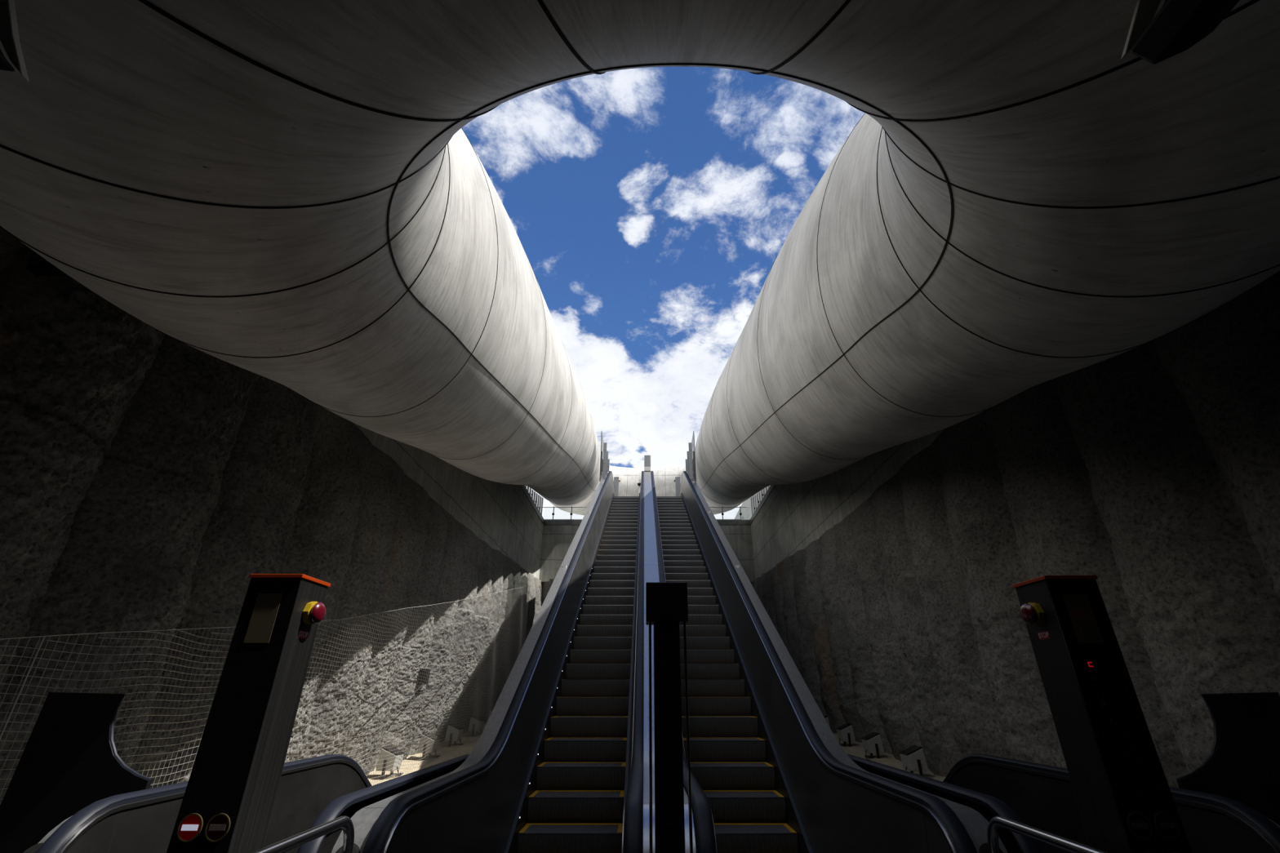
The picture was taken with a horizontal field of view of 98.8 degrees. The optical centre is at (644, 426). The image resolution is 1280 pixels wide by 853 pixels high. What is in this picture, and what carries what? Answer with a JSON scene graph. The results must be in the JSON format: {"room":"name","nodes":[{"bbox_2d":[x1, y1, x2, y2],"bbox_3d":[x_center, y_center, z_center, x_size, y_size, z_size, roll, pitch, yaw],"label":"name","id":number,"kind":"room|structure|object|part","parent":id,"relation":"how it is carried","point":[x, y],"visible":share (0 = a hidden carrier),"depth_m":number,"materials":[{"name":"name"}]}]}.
{"room":"subway station entrance","nodes":[
{"label":"subway station entrance","id":0,"kind":"room"},
{"bbox_2d":[0,226,542,805],"bbox_3d":[-4.264,2.132,7.505,0.549,5.848,31.360,0,-26,0],"label":"wall","id":1,"kind":"structure","parent":0,"point":[146,474],"depth_m":5.01,"materials":[{"name":"stone"}]},
{"bbox_2d":[355,673,479,704],"bbox_3d":[-4.043,4.985,10.582,0.024,0.592,6.198,0,-26,0],"label":"cable","id":2,"kind":"object","parent":1,"relation":"attached to","point":[397,690],"visible":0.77,"depth_m":9.36,"materials":[{"name":"black plastic"}]},
{"bbox_2d":[417,668,430,684],"bbox_3d":[-4.069,4.623,10.140,0.148,0.260,0.140,0,-26,0],"label":"junction box","id":3,"kind":"object","parent":1,"relation":"attached to","point":[421,671],"visible":0.71,"depth_m":10.09,"materials":[{"name":"black"}]},
{"bbox_3d":[-3.998,4.623,10.140,0.007,0.240,0.120,0,-26,0],"label":"lid","id":4,"kind":"part","parent":3,"relation":"part of","materials":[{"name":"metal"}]},
{"bbox_2d":[366,723,486,786],"bbox_3d":[-3.793,9.122,11.544,1.780,5.623,18.250,0,-26,0],"label":"floor","id":5,"kind":"structure","parent":0,"point":[460,750],"depth_m":10.01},
{"bbox_2d":[0,585,530,799],"bbox_3d":[-3.723,3.700,9.647,0.127,4.587,16.201,0,-26,0],"label":"net","id":6,"kind":"object","parent":5,"relation":"attached to","point":[522,594],"visible":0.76,"depth_m":7.28,"materials":[{"name":"grey metal"}]},
{"bbox_2d":[375,745,404,779],"bbox_3d":[-3.909,5.186,8.486,0.326,0.419,0.350,0,-26,0],"label":"floodlight","id":7,"kind":"object","parent":5,"relation":"on","point":[401,755],"visible":0.78,"depth_m":8.39,"materials":[{"name":"grey"}]},
{"bbox_2d":[417,732,440,759],"bbox_3d":[-3.909,5.823,10.011,0.326,0.419,0.350,0,-26,0],"label":"floodlight","id":8,"kind":"object","parent":5,"relation":"on","point":[424,740],"visible":0.68,"depth_m":9.91,"materials":[{"name":"grey"}]},
{"bbox_2d":[444,723,464,746],"bbox_3d":[-3.909,6.383,11.351,0.326,0.419,0.350,0,-26,0],"label":"floodlight","id":9,"kind":"object","parent":5,"relation":"on","point":[455,731],"visible":0.73,"depth_m":11.24,"materials":[{"name":"grey metal"}]},
{"bbox_2d":[467,715,484,736],"bbox_3d":[-3.909,7.001,12.829,0.326,0.419,0.350,0,-26,0],"label":"floodlight","id":10,"kind":"object","parent":5,"relation":"on","point":[473,725],"visible":0.6,"depth_m":12.72,"materials":[{"name":"grey metal"}]},
{"bbox_2d":[321,420,543,578],"bbox_3d":[-4.633,-1.113,9.055,0.500,3.260,31.300,0,-26,0],"label":"wall","id":11,"kind":"structure","parent":0,"point":[501,515],"depth_m":14.67,"materials":[{"name":"concrete"}]},
{"bbox_2d":[520,484,544,524],"bbox_3d":[-4.618,-2.570,10.043,0.530,0.215,31.800,0,-26,0],"label":"trim","id":12,"kind":"structure","parent":11,"relation":"on","point":[522,486],"depth_m":21.38,"materials":[{"name":"metal"}]},
{"bbox_2d":[538,524,579,582],"bbox_3d":[-3.253,5.470,23.534,3.260,2.400,0.500,0,-26,0],"label":"wall","id":13,"kind":"structure","parent":0,"point":[557,540],"depth_m":23.41,"materials":[{"name":"concrete"}]},
{"bbox_2d":[544,520,582,524],"bbox_3d":[-2.987,4.284,24.096,2.729,0.215,0.530,0,-26,0],"label":"trim","id":14,"kind":"structure","parent":13,"relation":"on","point":[546,522],"depth_m":23.86,"materials":[{"name":"concrete"}]},
{"bbox_2d":[524,485,588,519],"bbox_3d":[-3.353,2.808,22.446,3.260,0.991,4.380,0,-26,0],"label":"glass railing","id":15,"kind":"object","parent":14,"relation":"on","point":[530,491],"visible":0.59,"depth_m":23.80,"materials":[{"name":"grey paint"}]},
{"bbox_3d":[-4.513,3.311,23.285,0.040,0.822,0.170,0,-26,0],"label":"post","id":16,"kind":"part","parent":15,"relation":"part of","materials":[{"name":"grey metal"}]},
{"bbox_3d":[-4.513,3.467,23.699,0.040,0.906,0.170,0,-26,0],"label":"post","id":17,"kind":"part","parent":15,"relation":"part of","materials":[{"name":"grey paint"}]},
{"bbox_3d":[-4.513,3.621,24.113,0.040,0.991,0.170,0,-26,0],"label":"post","id":18,"kind":"part","parent":15,"relation":"part of","materials":[{"name":"grey paint"}]},
{"bbox_3d":[-3.353,4.108,24.209,3.260,0.028,0.028,0,-26,0],"label":"rail","id":19,"kind":"part","parent":15,"relation":"part of","materials":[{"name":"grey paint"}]},
{"bbox_3d":[-3.353,3.605,24.455,3.260,0.028,0.028,0,-26,0],"label":"rail","id":20,"kind":"part","parent":15,"relation":"part of","materials":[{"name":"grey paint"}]},
{"bbox_2d":[0,0,1279,515],"bbox_3d":[0.127,0.818,17.554,11.509,11.326,34.680,0,-26,0],"label":"ceiling","id":21,"kind":"structure","parent":0,"point":[295,194],"depth_m":1.99,"materials":[{"name":"grey concrete"}]},
{"bbox_2d":[0,0,29,81],"bbox_3d":[-1.158,-0.948,1.004,0.294,0.779,0.154,0,-26,0],"label":"ceiling fitting","id":22,"kind":"object","parent":21,"relation":"hanging from","point":[9,33],"visible":1,"depth_m":0.94,"materials":[{"name":"black"}]},
{"bbox_2d":[1120,0,1239,63],"bbox_3d":[1.125,-1.104,1.202,0.321,0.818,0.154,0,-26,0],"label":"ceiling fitting","id":23,"kind":"object","parent":21,"relation":"hanging from","point":[1178,25],"visible":1,"depth_m":1.05,"materials":[{"name":"black"}]},
{"bbox_3d":[1.083,-0.891,1.177,0.236,0.323,0.014,0,-26,0],"label":"blade","id":24,"kind":"part","parent":23,"relation":"part of","materials":[{"name":"black metal"}]},
{"bbox_2d":[719,524,755,582],"bbox_3d":[3.487,5.470,23.534,3.260,2.400,0.500,0,-26,0],"label":"wall","id":25,"kind":"structure","parent":0,"point":[739,537],"depth_m":23.47,"materials":[{"name":"concrete"}]},
{"bbox_2d":[716,520,750,524],"bbox_3d":[3.221,4.284,24.096,2.729,0.215,0.530,0,-26,0],"label":"trim","id":26,"kind":"structure","parent":25,"relation":"on","point":[719,522],"depth_m":23.86,"materials":[{"name":"concrete"}]},
{"bbox_2d":[709,485,769,519],"bbox_3d":[3.587,2.808,22.446,3.260,0.991,4.380,0,-26,0],"label":"glass railing","id":27,"kind":"object","parent":26,"relation":"on","point":[764,491],"visible":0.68,"depth_m":23.80,"materials":[{"name":"grey paint"}]},
{"bbox_3d":[3.587,3.605,24.455,3.260,0.028,0.028,0,-26,0],"label":"rail","id":28,"kind":"part","parent":27,"relation":"part of","materials":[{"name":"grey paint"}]},
{"bbox_3d":[3.587,4.108,24.209,3.260,0.028,0.028,0,-26,0],"label":"rail","id":29,"kind":"part","parent":27,"relation":"part of","materials":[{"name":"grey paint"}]},
{"bbox_3d":[4.747,3.621,24.113,0.040,0.991,0.170,0,-26,0],"label":"post","id":30,"kind":"part","parent":27,"relation":"part of","materials":[{"name":"grey paint"}]},
{"bbox_3d":[4.747,3.467,23.699,0.040,0.906,0.170,0,-26,0],"label":"post","id":31,"kind":"part","parent":27,"relation":"part of","materials":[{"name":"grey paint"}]},
{"bbox_3d":[4.747,3.311,23.285,0.040,0.822,0.170,0,-26,0],"label":"post","id":32,"kind":"part","parent":27,"relation":"part of","materials":[{"name":"grey metal"}]},
{"bbox_2d":[751,420,984,579],"bbox_3d":[4.867,-1.113,9.055,0.500,3.260,31.300,0,-26,0],"label":"wall","id":33,"kind":"structure","parent":0,"point":[793,516],"depth_m":14.84,"materials":[{"name":"concrete"}]},
{"bbox_2d":[749,484,775,524],"bbox_3d":[4.852,-2.570,10.043,0.530,0.215,31.800,0,-26,0],"label":"trim","id":34,"kind":"structure","parent":33,"relation":"on","point":[771,487],"depth_m":21.38,"materials":[{"name":"metal"}]},
{"bbox_2d":[832,733,945,782],"bbox_3d":[4.027,9.120,11.546,1.780,5.628,18.250,0,-26,0],"label":"floor","id":35,"kind":"structure","parent":0,"point":[856,749],"depth_m":9.94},
{"bbox_2d":[823,715,830,727],"bbox_3d":[4.143,7.001,12.829,0.326,0.419,0.350,0,-26,0],"label":"floodlight","id":36,"kind":"object","parent":35,"relation":"on","point":[824,717],"visible":0.06,"depth_m":12.75,"materials":[{"name":"grey metal"}]},
{"bbox_2d":[835,723,855,746],"bbox_3d":[4.143,6.383,11.351,0.326,0.419,0.350,0,-26,0],"label":"floodlight","id":37,"kind":"object","parent":35,"relation":"on","point":[845,732],"visible":0.88,"depth_m":11.24,"materials":[{"name":"grey metal"}]},
{"bbox_2d":[861,732,884,759],"bbox_3d":[4.143,5.823,10.011,0.326,0.419,0.350,0,-26,0],"label":"floodlight","id":38,"kind":"object","parent":35,"relation":"on","point":[872,742],"visible":0.98,"depth_m":9.91,"materials":[{"name":"grey metal"}]},
{"bbox_2d":[898,745,928,776],"bbox_3d":[4.143,5.186,8.486,0.326,0.419,0.350,0,-26,0],"label":"floodlight","id":39,"kind":"object","parent":35,"relation":"on","point":[913,758],"visible":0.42,"depth_m":8.39,"materials":[{"name":"grey metal"}]},
{"bbox_2d":[752,275,1279,788],"bbox_3d":[4.499,2.132,7.505,0.578,5.848,31.361,0,-26,0],"label":"wall","id":40,"kind":"structure","parent":0,"point":[1151,470],"depth_m":5.85,"materials":[{"name":"concrete"}]},
{"bbox_3d":[0.117,3.783,22.298,3.480,0.350,4.200,0,-26,0],"label":"floor","id":41,"kind":"structure","parent":0,"visible":0},
{"bbox_2d":[613,476,620,496],"bbox_3d":[-1.185,3.082,23.427,0.277,1.900,0.227,0,-26,0],"label":"pedestal","id":42,"kind":"object","parent":41,"relation":"on","point":[616,480],"visible":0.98,"depth_m":23.58,"materials":[{"name":"grey paint"}]},
{"bbox_2d":[637,479,640,496],"bbox_3d":[-0.210,3.046,23.184,0.174,1.750,0.254,0,-26,0],"label":"pedestal","id":43,"kind":"object","parent":41,"relation":"on","point":[639,480],"visible":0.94,"depth_m":23.39,"materials":[{"name":"white paint"}]},
{"bbox_2d":[674,476,680,496],"bbox_3d":[1.419,3.082,23.427,0.277,1.900,0.227,0,-26,0],"label":"pedestal","id":44,"kind":"object","parent":41,"relation":"on","point":[677,480],"visible":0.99,"depth_m":23.61,"materials":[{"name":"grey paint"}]},
{"bbox_3d":[0.117,0.835,-1.937,9.800,0.300,13.250,0,-26,0],"label":"floor","id":45,"kind":"structure","parent":0,"visible":0},
{"bbox_2d":[0,692,151,852],"bbox_3d":[-3.265,2.298,3.068,0.796,1.460,0.030,0,-26,0],"label":"barrier","id":46,"kind":"object","parent":45,"relation":"on","point":[69,762],"visible":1,"depth_m":3.19,"materials":[{"name":"black metal"}]},
{"bbox_2d":[22,754,469,852],"bbox_3d":[-2.201,6.160,5.415,1.386,5.374,9.024,0,-26,0],"label":"escalator","id":47,"kind":"object","parent":45,"relation":"on","point":[312,793],"visible":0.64,"depth_m":3.07,"materials":[{"name":"metal"}]},
{"bbox_3d":[-2.832,2.000,2.534,0.124,0.114,0.073,0,-26,0],"label":"deck plate","id":48,"kind":"part","parent":47,"relation":"part of","materials":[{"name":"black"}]},
{"bbox_3d":[-2.686,5.554,5.392,0.075,4.196,8.438,0,-26,0],"label":"panel","id":49,"kind":"part","parent":47,"relation":"part of","materials":[{"name":"metal"}]},
{"bbox_3d":[-1.553,5.087,5.617,0.090,3.268,8.446,0,-26,0],"label":"handrail","id":50,"kind":"part","parent":47,"relation":"part of","materials":[{"name":"black rubber"}]},
{"bbox_3d":[-1.621,5.554,5.392,0.075,4.196,8.438,0,-26,0],"label":"panel","id":51,"kind":"part","parent":47,"relation":"part of","materials":[{"name":"metal"}]},
{"bbox_2d":[166,573,330,852],"bbox_3d":[-1.506,1.518,1.972,0.277,1.900,0.227,0,-26,0],"label":"post","id":52,"kind":"object","parent":45,"relation":"on","point":[228,803],"visible":1,"depth_m":2.09,"materials":[{"name":"metal"}]},
{"bbox_2d":[251,816,354,852],"bbox_3d":[-1.303,1.667,1.223,0.089,0.976,2.389,0,-26,0],"label":"guard rail","id":53,"kind":"object","parent":45,"relation":"on","point":[344,823],"visible":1,"depth_m":2.17,"materials":[{"name":"silver metal"}]},
{"bbox_2d":[331,471,644,852],"bbox_3d":[-0.733,4.722,11.591,1.450,13.374,18.864,0,-26,0],"label":"escalator","id":54,"kind":"object","parent":45,"relation":"on","point":[556,765],"visible":1,"depth_m":5.66,"materials":[{"name":"metal"}]},
{"bbox_3d":[-1.379,2.000,2.534,0.124,0.114,0.073,0,-26,0],"label":"deck plate","id":55,"kind":"part","parent":54,"relation":"part of","materials":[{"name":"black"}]},
{"bbox_2d":[599,431,608,481],"bbox_3d":[-1.472,1.756,20.105,0.018,1.860,3.520,0,-26,0],"label":"glass screen","id":56,"kind":"object","parent":54,"relation":"attached to","point":[602,437],"visible":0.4,"depth_m":18.97,"materials":[{"name":"black"}]},
{"bbox_2d":[602,442,606,479],"bbox_3d":[-1.361,1.165,18.829,0.110,1.347,0.056,0,-26,0],"label":"post","id":57,"kind":"object","parent":54,"relation":"on","point":[605,443],"visible":0.99,"depth_m":18.83,"materials":[{"name":"grey metal"}]},
{"bbox_2d":[605,451,608,475],"bbox_3d":[-1.357,1.300,19.598,0.110,0.914,0.056,0,-26,0],"label":"post","id":58,"kind":"object","parent":54,"relation":"on","point":[606,468],"visible":0.46,"depth_m":19.59,"materials":[{"name":"grey metal"}]},
{"bbox_3d":[-0.053,2.600,12.539,0.090,8.728,18.708,0,-26,0],"label":"handrail","id":59,"kind":"part","parent":54,"relation":"part of","materials":[{"name":"black rubber"}]},
{"bbox_3d":[-0.120,2.677,12.502,0.075,8.790,18.697,0,-26,0],"label":"panel","id":60,"kind":"part","parent":54,"relation":"part of","materials":[{"name":"metal"}]},
{"bbox_2d":[643,471,696,852],"bbox_3d":[0.117,2.600,12.539,0.246,8.660,18.640,0,-26,0],"label":"divider","id":61,"kind":"object","parent":54,"relation":"attached to","point":[651,559],"visible":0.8,"depth_m":5.76,"materials":[{"name":"metal"}]},
{"bbox_2d":[644,455,650,471],"bbox_3d":[0.117,1.391,20.461,0.240,0.625,0.200,0,-26,0],"label":"pedestal","id":62,"kind":"object","parent":61,"relation":"on","point":[646,458],"visible":0.94,"depth_m":20.36,"materials":[{"name":"white paint"}]},
{"bbox_2d":[645,582,693,852],"bbox_3d":[0.093,1.523,1.948,0.172,1.871,0.143,0,-26,0],"label":"sign post","id":63,"kind":"object","parent":45,"relation":"on","point":[666,602],"visible":1,"depth_m":2.10,"materials":[{"name":"black metal"}]},
{"bbox_3d":[0.023,1.559,1.856,0.011,1.725,0.010,0,-26,0],"label":"rod","id":64,"kind":"part","parent":63,"relation":"part of","materials":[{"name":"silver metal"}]},
{"bbox_3d":[0.163,1.559,1.856,0.011,1.725,0.010,0,-26,0],"label":"rod","id":65,"kind":"part","parent":63,"relation":"part of","materials":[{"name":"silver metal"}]},
{"bbox_2d":[650,471,1007,852],"bbox_3d":[0.967,4.722,11.591,1.450,13.374,18.864,0,-26,0],"label":"escalator","id":66,"kind":"object","parent":45,"relation":"on","point":[770,774],"visible":0.81,"depth_m":5.65,"materials":[{"name":"metal"}]},
{"bbox_3d":[0.354,2.677,12.502,0.075,8.790,18.697,0,-26,0],"label":"panel","id":67,"kind":"part","parent":66,"relation":"part of","materials":[{"name":"metal"}]},
{"bbox_3d":[0.287,2.600,12.539,0.090,8.728,18.708,0,-26,0],"label":"handrail","id":68,"kind":"part","parent":66,"relation":"part of","materials":[{"name":"black rubber"}]},
{"bbox_2d":[685,459,687,471],"bbox_3d":[1.587,1.560,20.305,0.110,0.762,0.056,0,-26,0],"label":"post","id":69,"kind":"object","parent":66,"relation":"attached to","point":[686,460],"visible":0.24,"depth_m":20.35,"materials":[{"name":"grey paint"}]},
{"bbox_2d":[686,451,689,475],"bbox_3d":[1.591,1.300,19.598,0.110,0.914,0.056,0,-26,0],"label":"post","id":70,"kind":"object","parent":66,"relation":"on","point":[687,452],"visible":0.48,"depth_m":19.57,"materials":[{"name":"grey metal"}]},
{"bbox_2d":[688,442,693,479],"bbox_3d":[1.595,1.165,18.829,0.110,1.347,0.056,0,-26,0],"label":"post","id":71,"kind":"object","parent":66,"relation":"on","point":[691,466],"visible":1,"depth_m":18.83,"materials":[{"name":"grey metal"}]},
{"bbox_2d":[686,431,696,481],"bbox_3d":[1.706,1.756,20.105,0.018,1.860,3.520,0,-26,0],"label":"glass screen","id":72,"kind":"object","parent":66,"relation":"attached to","point":[693,436],"visible":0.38,"depth_m":18.96,"materials":[{"name":"black"}]},
{"bbox_3d":[1.613,2.000,2.534,0.124,0.114,0.073,0,-26,0],"label":"deck plate","id":73,"kind":"part","parent":66,"relation":"part of","materials":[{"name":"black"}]},
{"bbox_2d":[986,816,1107,852],"bbox_3d":[1.537,1.667,1.223,0.089,0.976,2.389,0,-26,0],"label":"guard rail","id":74,"kind":"object","parent":45,"relation":"on","point":[996,823],"visible":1,"depth_m":2.16,"materials":[{"name":"silver metal"}]},
{"bbox_2d":[847,754,1279,852],"bbox_3d":[2.435,6.160,5.415,1.386,5.374,9.024,0,-26,0],"label":"escalator","id":75,"kind":"object","parent":45,"relation":"on","point":[1042,797],"visible":0.55,"depth_m":3.61,"materials":[{"name":"metal"}]},
{"bbox_3d":[1.855,5.554,5.392,0.075,4.196,8.438,0,-26,0],"label":"panel","id":76,"kind":"part","parent":75,"relation":"part of","materials":[{"name":"metal"}]},
{"bbox_3d":[1.787,5.087,5.617,0.090,3.268,8.446,0,-26,0],"label":"handrail","id":77,"kind":"part","parent":75,"relation":"part of","materials":[{"name":"black rubber"}]},
{"bbox_2d":[1012,575,1192,852],"bbox_3d":[1.770,1.531,1.999,0.277,1.900,0.227,0,-26,0],"label":"post","id":78,"kind":"object","parent":45,"relation":"on","point":[1126,803],"visible":1,"depth_m":2.12,"materials":[{"name":"metal"}]},
{"bbox_2d":[1177,692,1279,826],"bbox_3d":[3.499,2.298,3.068,0.796,1.460,0.030,0,-26,0],"label":"barrier","id":79,"kind":"object","parent":45,"relation":"on","point":[1242,765],"visible":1,"depth_m":3.23,"materials":[{"name":"black"}]},
{"bbox_3d":[32.617,9.411,34.351,55.000,0.400,110.000,0,-26,0],"label":"floor","id":80,"kind":"structure","parent":0,"visible":0},
{"bbox_2d":[734,486,768,519],"bbox_3d":[14.667,10.042,42.944,14.900,6.000,38.000,0,-26,0],"label":"building","id":81,"kind":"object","parent":80,"relation":"on","point":[746,513],"visible":0.03,"depth_m":39.29,"materials":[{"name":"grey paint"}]},
{"bbox_3d":[7.226,5.513,35.028,0.019,2.600,3.200,0,-26,0],"label":"pane","id":82,"kind":"part","parent":81,"relation":"part of","materials":[{"name":"clear glass"}]}
]}

